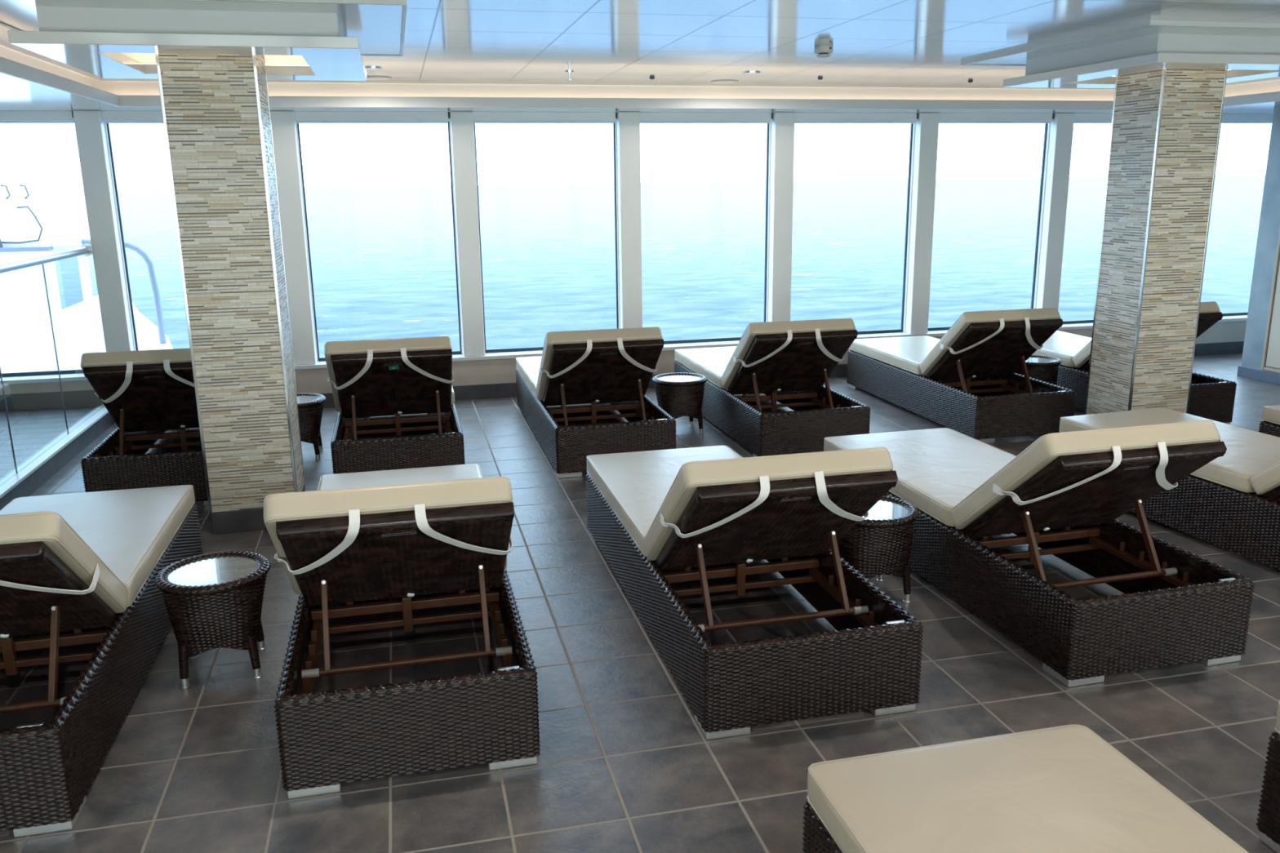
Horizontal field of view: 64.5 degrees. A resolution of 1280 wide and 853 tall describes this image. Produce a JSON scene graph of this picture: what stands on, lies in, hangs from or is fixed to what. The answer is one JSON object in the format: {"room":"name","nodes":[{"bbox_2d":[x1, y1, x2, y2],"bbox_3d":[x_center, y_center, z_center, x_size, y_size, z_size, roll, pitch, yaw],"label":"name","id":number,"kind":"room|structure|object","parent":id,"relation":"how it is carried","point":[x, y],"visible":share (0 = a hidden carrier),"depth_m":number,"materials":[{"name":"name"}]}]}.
{"room":"cruise ship lounge","nodes":[
{"label":"cruise ship lounge","id":0,"kind":"room"},
{"bbox_2d":[0,320,1246,403],"bbox_3d":[-0.158,-0.487,8.643,13.440,0.320,0.176,-4,14,-13],"label":"wall","id":1,"kind":"structure","parent":0,"point":[495,371],"depth_m":8.28,"materials":[{"name":"beige stone"}]},
{"bbox_2d":[0,111,83,377],"bbox_3d":[-4.593,-1.299,7.372,1.149,1.904,0.106,-4,14,-13],"label":"window","id":2,"kind":"structure","parent":1,"relation":"in","point":[6,117],"depth_m":7.21,"materials":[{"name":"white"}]},
{"bbox_2d":[72,110,133,351],"bbox_3d":[-3.948,-1.342,7.512,0.173,1.904,0.176,-4,14,-13],"label":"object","id":3,"kind":"structure","parent":1,"relation":"attached to","point":[90,129],"depth_m":7.41,"materials":[{"name":"white paint"}]},
{"bbox_2d":[101,111,163,351],"bbox_3d":[-3.307,-1.387,7.665,1.149,1.904,0.106,-4,14,-13],"label":"window","id":4,"kind":"structure","parent":1,"relation":"in","point":[108,117],"depth_m":7.41,"materials":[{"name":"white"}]},
{"bbox_2d":[270,111,316,364],"bbox_3d":[-2.663,-1.429,7.806,0.173,1.904,0.176,-4,14,-13],"label":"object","id":5,"kind":"structure","parent":1,"relation":"attached to","point":[282,122],"depth_m":7.72,"materials":[{"name":"white paint"}]},
{"bbox_2d":[293,111,462,362],"bbox_3d":[-2.021,-1.475,7.959,1.149,1.904,0.106,-4,14,-13],"label":"window","id":6,"kind":"structure","parent":1,"relation":"in","point":[300,117],"depth_m":7.78,"materials":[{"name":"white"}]},
{"bbox_2d":[450,111,484,356],"bbox_3d":[-1.377,-1.517,8.099,0.173,1.904,0.176,-4,14,-13],"label":"trim","id":7,"kind":"structure","parent":1,"relation":"attached to","point":[462,126],"depth_m":8.01,"materials":[{"name":"white paint"}]},
{"bbox_2d":[473,111,620,353],"bbox_3d":[-0.736,-1.563,8.252,1.149,1.904,0.106,-4,14,-13],"label":"window","id":8,"kind":"structure","parent":1,"relation":"in","point":[478,117],"depth_m":8.08,"materials":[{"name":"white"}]},
{"bbox_2d":[0,341,1244,411],"bbox_3d":[-0.135,-0.429,8.561,13.440,0.243,0.016,-4,14,-13],"label":"baseboard","id":9,"kind":"structure","parent":1,"relation":"attached to","point":[80,397],"depth_m":8.24,"materials":[{"name":"stone"}]},
{"bbox_2d":[0,315,1247,385],"bbox_3d":[-0.157,-0.655,8.588,13.440,0.032,0.205,-4,14,-13],"label":"sill","id":10,"kind":"structure","parent":1,"relation":"attached to","point":[504,355],"depth_m":8.37,"materials":[{"name":"white"}]},
{"bbox_2d":[616,111,642,328],"bbox_3d":[-0.092,-1.605,8.393,0.173,1.904,0.176,-4,14,-13],"label":"trim","id":11,"kind":"structure","parent":1,"relation":"attached to","point":[628,124],"depth_m":8.29,"materials":[{"name":"white paint"}]},
{"bbox_2d":[640,112,773,344],"bbox_3d":[0.550,-1.650,8.546,1.149,1.904,0.106,-4,14,-13],"label":"window","id":12,"kind":"structure","parent":1,"relation":"in","point":[645,117],"depth_m":8.39,"materials":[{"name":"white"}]},
{"bbox_2d":[768,112,795,321],"bbox_3d":[1.194,-1.693,8.687,0.173,1.904,0.176,-4,14,-13],"label":"trim","id":13,"kind":"structure","parent":1,"relation":"attached to","point":[782,139],"depth_m":8.58,"materials":[{"name":"white paint"}]},
{"bbox_2d":[794,112,918,334],"bbox_3d":[1.835,-1.738,8.839,1.149,1.904,0.106,-4,14,-13],"label":"window","id":14,"kind":"structure","parent":1,"relation":"in","point":[800,117],"depth_m":8.70,"materials":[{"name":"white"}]},
{"bbox_2d":[905,112,939,333],"bbox_3d":[2.480,-1.781,8.980,0.173,1.904,0.176,-4,14,-13],"label":"trim","id":15,"kind":"structure","parent":1,"relation":"attached to","point":[926,128],"depth_m":8.89,"materials":[{"name":"white paint"}]},
{"bbox_2d":[928,113,1054,330],"bbox_3d":[3.121,-1.826,9.133,1.149,1.904,0.106,-4,14,-13],"label":"window","id":16,"kind":"structure","parent":1,"relation":"in","point":[1046,118],"depth_m":9.00,"materials":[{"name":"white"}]},
{"bbox_2d":[1035,112,1074,309],"bbox_3d":[3.765,-1.869,9.274,0.173,1.904,0.176,-4,14,-13],"label":"trim","id":17,"kind":"structure","parent":1,"relation":"attached to","point":[1061,129],"depth_m":9.17,"materials":[{"name":"white paint"}]},
{"bbox_2d":[1062,113,1112,324],"bbox_3d":[4.407,-1.914,9.427,1.149,1.904,0.106,-4,14,-13],"label":"window","id":18,"kind":"structure","parent":1,"relation":"in","point":[1078,117],"depth_m":9.11,"materials":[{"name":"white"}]},
{"bbox_2d":[1221,113,1273,315],"bbox_3d":[5.692,-2.002,9.720,1.149,1.904,0.106,-4,14,-13],"label":"window","id":19,"kind":"structure","parent":1,"relation":"in","point":[1226,117],"depth_m":9.47,"materials":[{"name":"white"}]},
{"bbox_2d":[0,110,1273,114],"bbox_3d":[-0.188,-2.659,8.127,13.440,0.272,0.160,-4,14,-13],"label":"wall header","id":20,"kind":"structure","parent":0,"point":[0,110],"depth_m":7.87,"materials":[{"name":"white paint"}]},
{"bbox_2d":[0,352,1279,852],"bbox_3d":[0.983,0.775,4.023,13.440,0.001,9.984,-4,14,-13],"label":"floor","id":21,"kind":"structure","parent":0,"point":[625,764],"depth_m":3.33,"materials":[{"name":"tile"}]},
{"bbox_2d":[0,405,103,485],"bbox_3d":[-4.191,1.087,2.748,2.765,0.123,9.824,-4,14,-13],"label":"platform","id":22,"kind":"object","parent":21,"relation":"on","point":[32,430],"depth_m":6.91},
{"bbox_2d":[0,404,108,498],"bbox_3d":[-2.878,0.937,3.033,0.102,0.018,9.824,-4,14,-13],"label":"curb","id":23,"kind":"object","parent":22,"relation":"on","point":[44,456],"visible":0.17,"depth_m":6.28,"materials":[{"name":"white metal"}]},
{"bbox_2d":[0,244,93,473],"bbox_3d":[-3.018,0.235,3.379,0.090,1.190,8.788,-4,14,-13],"label":"glass balustrade","id":24,"kind":"object","parent":23,"relation":"on","point":[86,250],"visible":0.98,"depth_m":6.49,"materials":[{"name":"grey"}]},
{"bbox_2d":[0,412,115,510],"bbox_3d":[-2.842,0.999,3.057,0.010,0.115,9.824,-4,14,-13],"label":"fascia","id":25,"kind":"object","parent":22,"relation":"attached to","point":[39,477],"depth_m":6.32,"materials":[{"name":"metal"}]},
{"bbox_2d":[0,484,203,837],"bbox_3d":[-2.140,0.492,3.557,0.756,0.849,2.041,-4,14,-13],"label":"sun lounger","id":26,"kind":"object","parent":21,"relation":"on","point":[76,562],"visible":0.95,"depth_m":3.12,"materials":[{"name":"brown wicker"}]},
{"bbox_2d":[80,347,208,506],"bbox_3d":[-2.857,-0.185,6.406,0.743,0.849,2.041,-4,14,-13],"label":"sun lounger","id":27,"kind":"object","parent":21,"relation":"on","point":[149,395],"visible":0.59,"depth_m":5.57,"materials":[{"name":"brown wicker"}]},
{"bbox_2d":[80,426,208,502],"bbox_3d":[-2.854,0.058,6.465,0.742,0.286,2.041,-4,14,-13],"label":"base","id":28,"kind":"object","parent":27,"relation":"on","point":[119,462],"depth_m":5.51,"materials":[{"name":"wicker"}]},
{"bbox_2d":[154,550,271,688],"bbox_3d":[-1.524,0.695,3.672,0.386,0.386,0.386,-5,14,-16],"label":"side table","id":29,"kind":"object","parent":21,"relation":"on","point":[214,600],"visible":1,"depth_m":3.55,"materials":[{"name":"wicker"}]},
{"bbox_2d":[155,53,305,533],"bbox_3d":[-2.026,-0.689,5.100,0.430,2.419,0.411,-4,14,-13],"label":"tiled column","id":30,"kind":"structure","parent":21,"relation":"on","point":[215,109],"depth_m":4.91,"materials":[{"name":"stone"}]},
{"bbox_2d":[296,392,325,460],"bbox_3d":[-2.219,0.007,6.564,0.386,0.386,0.386,-4,14,-13],"label":"side table","id":31,"kind":"object","parent":21,"relation":"on","point":[310,406],"visible":0.48,"depth_m":6.47,"materials":[{"name":"wicker"}]},
{"bbox_2d":[324,336,465,474],"bbox_3d":[-1.622,-0.271,6.698,0.759,0.849,2.041,-4,14,-13],"label":"sun lounger","id":32,"kind":"object","parent":21,"relation":"on","point":[380,377],"visible":0.98,"depth_m":5.90,"materials":[{"name":"brown wicker"}]},
{"bbox_2d":[330,403,465,474],"bbox_3d":[-1.611,-0.029,6.758,0.742,0.286,2.041,-4,14,-13],"label":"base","id":33,"kind":"object","parent":32,"relation":"on","point":[348,455],"depth_m":5.83,"materials":[{"name":"wicker"}]},
{"bbox_2d":[263,463,540,799],"bbox_3d":[-0.906,0.408,3.839,0.759,0.849,2.041,-4,14,-13],"label":"sun lounger","id":34,"kind":"object","parent":21,"relation":"on","point":[405,533],"visible":1,"depth_m":3.00,"materials":[{"name":"wicker"}]},
{"bbox_2d":[274,569,540,791],"bbox_3d":[-0.895,0.650,3.899,0.742,0.286,2.041,-4,14,-13],"label":"base","id":35,"kind":"object","parent":34,"relation":"on","point":[328,740],"depth_m":2.97,"materials":[{"name":"wicker"}]},
{"bbox_2d":[515,326,676,478],"bbox_3d":[-0.383,-0.352,6.965,0.759,0.849,2.041,-4,14,-13],"label":"sun lounger","id":36,"kind":"object","parent":21,"relation":"on","point":[606,369],"visible":1,"depth_m":6.22,"materials":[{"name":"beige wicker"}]},
{"bbox_2d":[515,369,676,473],"bbox_3d":[-0.371,-0.110,7.025,0.742,0.286,2.041,-4,14,-13],"label":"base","id":37,"kind":"object","parent":36,"relation":"on","point":[648,427],"depth_m":6.12,"materials":[{"name":"wicker"}]},
{"bbox_2d":[652,372,706,434],"bbox_3d":[0.278,-0.157,7.105,0.386,0.386,0.386,-4,14,-13],"label":"side table","id":38,"kind":"object","parent":21,"relation":"on","point":[680,394],"visible":0.94,"depth_m":6.97,"materials":[{"name":"wicker"}]},
{"bbox_2d":[586,445,923,739],"bbox_3d":[0.314,0.325,4.118,0.759,0.849,2.041,-4,14,-13],"label":"sun lounger","id":39,"kind":"object","parent":21,"relation":"on","point":[650,512],"visible":1,"depth_m":3.35,"materials":[{"name":"brown wicker"}]},
{"bbox_2d":[674,318,871,457],"bbox_3d":[0.855,-0.435,7.241,0.759,0.849,2.041,-4,14,-13],"label":"sun lounger","id":40,"kind":"object","parent":21,"relation":"on","point":[788,363],"visible":0.94,"depth_m":6.55,"materials":[{"name":"brown wicker"}]},
{"bbox_2d":[674,360,871,456],"bbox_3d":[0.866,-0.193,7.301,0.742,0.286,2.041,-4,14,-13],"label":"base","id":41,"kind":"object","parent":40,"relation":"on","point":[818,413],"depth_m":6.46,"materials":[{"name":"wicker"}]},
{"bbox_2d":[837,496,919,603],"bbox_3d":[0.962,0.521,4.255,0.386,0.386,0.386,-4,14,-13],"label":"side table","id":42,"kind":"object","parent":21,"relation":"on","point":[879,544],"visible":0.69,"depth_m":4.11,"materials":[{"name":"wicker"}]},
{"bbox_2d":[846,307,1076,443],"bbox_3d":[2.324,-0.547,7.625,0.759,0.849,2.041,-4,14,-12],"label":"sun lounger","id":43,"kind":"object","parent":21,"relation":"on","point":[965,381],"visible":1,"depth_m":7.03,"materials":[{"name":"beige wicker"}]},
{"bbox_2d":[846,350,1076,439],"bbox_3d":[2.335,-0.305,7.685,0.742,0.286,2.041,-4,14,-12],"label":"base","id":44,"kind":"object","parent":43,"relation":"on","point":[987,405],"depth_m":7.08,"materials":[{"name":"wicker"}]},
{"bbox_2d":[802,724,1248,852],"bbox_3d":[0.961,0.960,1.445,0.759,0.849,2.041,-4,14,-13],"label":"sun lounger","id":45,"kind":"object","parent":21,"relation":"on","point":[1064,788],"visible":1,"depth_m":2.18,"materials":[{"name":"beige fabric"}]},
{"bbox_2d":[802,799,842,852],"bbox_3d":[0.972,1.202,1.505,0.742,0.286,2.041,-4,14,-13],"label":"base","id":46,"kind":"object","parent":45,"relation":"attached to","point":[818,837],"depth_m":2.29,"materials":[{"name":"wicker"}]},
{"bbox_2d":[1014,355,1061,385],"bbox_3d":[2.957,-0.322,7.643,0.386,0.386,0.386,-4,14,-13],"label":"side table","id":47,"kind":"object","parent":21,"relation":"on","point":[1043,368],"visible":0.41,"depth_m":7.47,"materials":[{"name":"wicker"}]},
{"bbox_2d":[823,420,1254,687],"bbox_3d":[1.554,0.236,4.418,0.759,0.849,2.041,-4,14,-14],"label":"sun lounger","id":48,"kind":"object","parent":21,"relation":"on","point":[1064,495],"visible":0.89,"depth_m":3.76,"materials":[{"name":"beige wicker"}]},
{"bbox_2d":[884,491,1254,680],"bbox_3d":[1.565,0.478,4.478,0.742,0.286,2.041,-4,14,-14],"label":"base","id":49,"kind":"object","parent":48,"relation":"on","point":[1177,606],"depth_m":3.69,"materials":[{"name":"wicker"}]},
{"bbox_2d":[1032,301,1236,424],"bbox_3d":[3.521,-0.616,7.843,0.759,0.849,2.041,-4,14,-13],"label":"sun lounger","id":50,"kind":"object","parent":21,"relation":"on","point":[1211,397],"visible":0.23,"depth_m":7.26,"materials":[{"name":"beige wicker"}]},
{"bbox_2d":[1056,364,1236,422],"bbox_3d":[3.532,-0.374,7.904,0.742,0.286,2.041,-4,14,-13],"label":"base","id":51,"kind":"object","parent":50,"relation":"on","point":[1211,397],"depth_m":7.01,"materials":[{"name":"wicker"}]},
{"bbox_2d":[1084,68,1227,414],"bbox_3d":[3.175,-1.046,6.297,0.430,2.419,0.411,-4,14,-13],"label":"tiled column","id":52,"kind":"structure","parent":21,"relation":"on","point":[1166,126],"depth_m":6.14,"materials":[{"name":"stone"}]},
{"bbox_2d":[1059,407,1279,570],"bbox_3d":[2.987,0.119,4.823,0.759,0.849,2.041,-5,14,-17],"label":"sun lounger","id":53,"kind":"object","parent":21,"relation":"on","point":[1232,502],"visible":0.46,"depth_m":4.74,"materials":[{"name":"beige wicker"}]},
{"bbox_2d":[1129,474,1279,570],"bbox_3d":[2.998,0.361,4.883,0.742,0.286,2.041,-5,14,-17],"label":"base","id":54,"kind":"object","parent":53,"relation":"on","point":[1244,522],"depth_m":4.66,"materials":[{"name":"wicker"}]},
{"bbox_2d":[1256,699,1279,852],"bbox_3d":[2.203,0.881,1.703,0.759,0.849,2.041,-4,14,-13],"label":"sun lounger","id":55,"kind":"object","parent":21,"relation":"on","point":[1268,820],"visible":1,"depth_m":2.62,"materials":[{"name":"brown wicker"}]},
{"bbox_2d":[1257,404,1279,437],"bbox_3d":[4.184,0.064,4.985,0.759,0.849,2.041,-4,14,-13],"label":"sun lounger","id":56,"kind":"object","parent":21,"relation":"on","point":[1270,424],"visible":0.41,"depth_m":5.82,"materials":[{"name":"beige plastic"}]},
{"bbox_2d":[1257,420,1279,437],"bbox_3d":[4.195,0.306,5.046,0.742,0.286,2.041,-4,14,-13],"label":"base","id":57,"kind":"object","parent":56,"relation":"attached to","point":[1272,428],"depth_m":5.82,"materials":[{"name":"wicker"}]},
{"bbox_2d":[0,0,1279,89],"bbox_3d":[1.663,-1.607,3.395,8.784,0.001,9.552,-4,14,-13],"label":"ceiling","id":58,"kind":"structure","parent":0,"point":[873,42],"depth_m":5.32,"materials":[{"name":"white paint"}]},
{"bbox_2d":[0,0,407,80],"bbox_3d":[-2.017,-1.812,4.822,1.760,0.176,1.760,-4,14,-13],"label":"ceiling canopy","id":59,"kind":"object","parent":58,"relation":"attached to","point":[319,40],"visible":0.94,"depth_m":4.28,"materials":[{"name":"white"}]},
{"bbox_2d":[7,30,366,80],"bbox_3d":[-2.016,-1.750,4.837,1.344,0.048,1.408,-4,14,-13],"label":"tray","id":60,"kind":"object","parent":59,"relation":"on","point":[328,57],"depth_m":4.30,"materials":[{"name":"white"}]},
{"bbox_2d":[364,66,382,70],"bbox_3d":[-1.744,-2.330,6.598,0.128,0.008,0.128,-4,14,-13],"label":"recessed light","id":61,"kind":"object","parent":58,"relation":"in","point":[366,68],"visible":0.88,"depth_m":6.59,"materials":[{"name":"white"}]},
{"bbox_2d":[366,75,391,79],"bbox_3d":[-1.872,-2.475,7.201,0.211,0.006,0.211,-4,14,-13],"label":"recessed light","id":62,"kind":"object","parent":58,"relation":"attached to","point":[371,77],"visible":0.8,"depth_m":7.17,"materials":[{"name":"grey"}]},
{"bbox_2d":[564,71,573,80],"bbox_3d":[-0.485,-2.409,6.965,0.064,0.058,0.064,-4,14,-13],"label":"sprinkler","id":63,"kind":"object","parent":58,"relation":"attached to","point":[568,72],"visible":1,"depth_m":6.96,"materials":[{"name":"white metal"}]},
{"bbox_2d":[0,46,1279,100],"bbox_3d":[0.969,-1.542,3.393,13.440,0.256,9.840,-4,14,-13],"label":"cove","id":64,"kind":"object","parent":58,"relation":"attached to","point":[117,87],"visible":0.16,"depth_m":7.77,"materials":[{"name":"white paint"}]},
{"bbox_2d":[711,80,738,83],"bbox_3d":[0.652,-2.651,7.794,0.211,0.006,0.211,-4,14,-13],"label":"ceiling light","id":65,"kind":"object","parent":58,"relation":"attached to","point":[717,81],"visible":1,"depth_m":7.77,"materials":[{"name":"grey"}]},
{"bbox_2d":[742,71,760,74],"bbox_3d":[0.790,-2.505,7.186,0.128,0.008,0.128,-4,14,-13],"label":"recessed light","id":66,"kind":"object","parent":58,"relation":"in","point":[744,73],"visible":1,"depth_m":7.16,"materials":[{"name":"white"}]},
{"bbox_2d":[813,44,832,57],"bbox_3d":[1.053,-2.149,5.813,0.106,0.064,0.107,-4,14,-13],"label":"smoke detector","id":67,"kind":"object","parent":58,"relation":"attached to","point":[824,51],"visible":1,"depth_m":5.78,"materials":[{"name":"white plastic"}]},
{"bbox_2d":[960,19,1279,88],"bbox_3d":[3.172,-2.176,6.048,1.760,0.176,1.760,-4,14,-13],"label":"ceiling canopy","id":68,"kind":"object","parent":58,"relation":"attached to","point":[1248,51],"visible":0.81,"depth_m":5.51,"materials":[{"name":"white"}]},
{"bbox_2d":[1002,52,1279,88],"bbox_3d":[3.172,-2.114,6.063,1.344,0.048,1.408,-4,14,-13],"label":"ceiling panel","id":69,"kind":"object","parent":68,"relation":"on","point":[1241,66],"depth_m":5.64,"materials":[{"name":"white"}]},
{"bbox_2d":[0,72,1279,113],"bbox_3d":[0.971,-1.410,3.425,13.440,0.014,9.840,-4,14,-13],"label":"window header","id":70,"kind":"structure","parent":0,"point":[15,93],"depth_m":7.52,"materials":[{"name":"white"}]},
{"bbox_2d":[0,56,1279,110],"bbox_3d":[1.678,-1.438,3.381,8.534,0.074,9.443,-4,14,-13],"label":"trim","id":71,"kind":"structure","parent":70,"relation":"attached to","point":[8,67],"depth_m":7.65,"materials":[{"name":"white paint"}]},
{"bbox_2d":[1240,104,1279,373],"bbox_3d":[6.938,-0.591,4.550,1.440,2.256,8.838,-4,14,-13],"label":"window mullion","id":72,"kind":"structure","parent":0,"point":[1269,220],"depth_m":8.50,"materials":[{"name":"grey paint"}]},
{"bbox_2d":[1236,365,1279,385],"bbox_3d":[6.942,0.461,4.809,1.456,0.090,8.854,-4,14,-13],"label":"baseboard","id":73,"kind":"structure","parent":72,"relation":"attached to","point":[1243,371],"depth_m":8.62,"materials":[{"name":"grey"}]},
{"bbox_2d":[1261,227,1279,373],"bbox_3d":[5.372,-1.307,7.915,0.016,1.920,0.973,-4,14,-13],"label":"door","id":74,"kind":"structure","parent":72,"relation":"in","point":[1273,360],"depth_m":8.44,"materials":[{"name":"beige"}]},
{"label":"outside","id":75,"kind":"structure","parent":0,"visible":0},
{"bbox_2d":[44,174,1265,357],"bbox_3d":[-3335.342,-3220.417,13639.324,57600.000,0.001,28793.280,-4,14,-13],"label":"sea","id":76,"kind":"structure","parent":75,"point":[383,261],"depth_m":303.18,"materials":[{"name":"liquid"}]},
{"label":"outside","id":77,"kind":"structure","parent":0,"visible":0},
{"bbox_3d":[-5.690,0.169,9.296,3.520,0.160,2.272,-4,14,-13],"label":"deck","id":78,"kind":"object","parent":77,"visible":0},
{"bbox_2d":[0,148,62,337],"bbox_3d":[-6.026,-1.309,9.641,0.976,2.560,0.544,-4,14,-13],"label":"housing","id":79,"kind":"object","parent":78,"relation":"on","point":[24,225],"visible":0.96,"depth_m":9.52,"materials":[{"name":"white paint"}]},
{"bbox_2d":[0,245,53,252],"bbox_3d":[-5.986,-1.633,9.371,0.976,0.038,0.160,-4,14,-13],"label":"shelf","id":80,"kind":"object","parent":79,"relation":"attached to","point":[2,248],"depth_m":9.38,"materials":[{"name":"white"}]},
{"bbox_2d":[45,192,93,301],"bbox_3d":[-5.318,-1.146,9.780,0.390,2.160,0.298,-4,14,-13],"label":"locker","id":81,"kind":"object","parent":78,"relation":"on","point":[67,211],"visible":0.64,"depth_m":9.45,"materials":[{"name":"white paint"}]},
{"bbox_2d":[0,295,172,373],"bbox_3d":[-5.165,-0.658,9.162,1.776,1.178,0.989,-4,14,-13],"label":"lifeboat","id":82,"kind":"object","parent":78,"relation":"on","point":[77,328],"visible":0.43,"depth_m":8.81,"materials":[{"name":"white paint"}]},
{"bbox_2d":[81,238,170,349],"bbox_3d":[-4.373,-0.721,8.748,0.585,1.794,0.109,-4,14,-13],"label":"pipe","id":83,"kind":"object","parent":78,"relation":"on","point":[162,344],"visible":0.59,"depth_m":8.68,"materials":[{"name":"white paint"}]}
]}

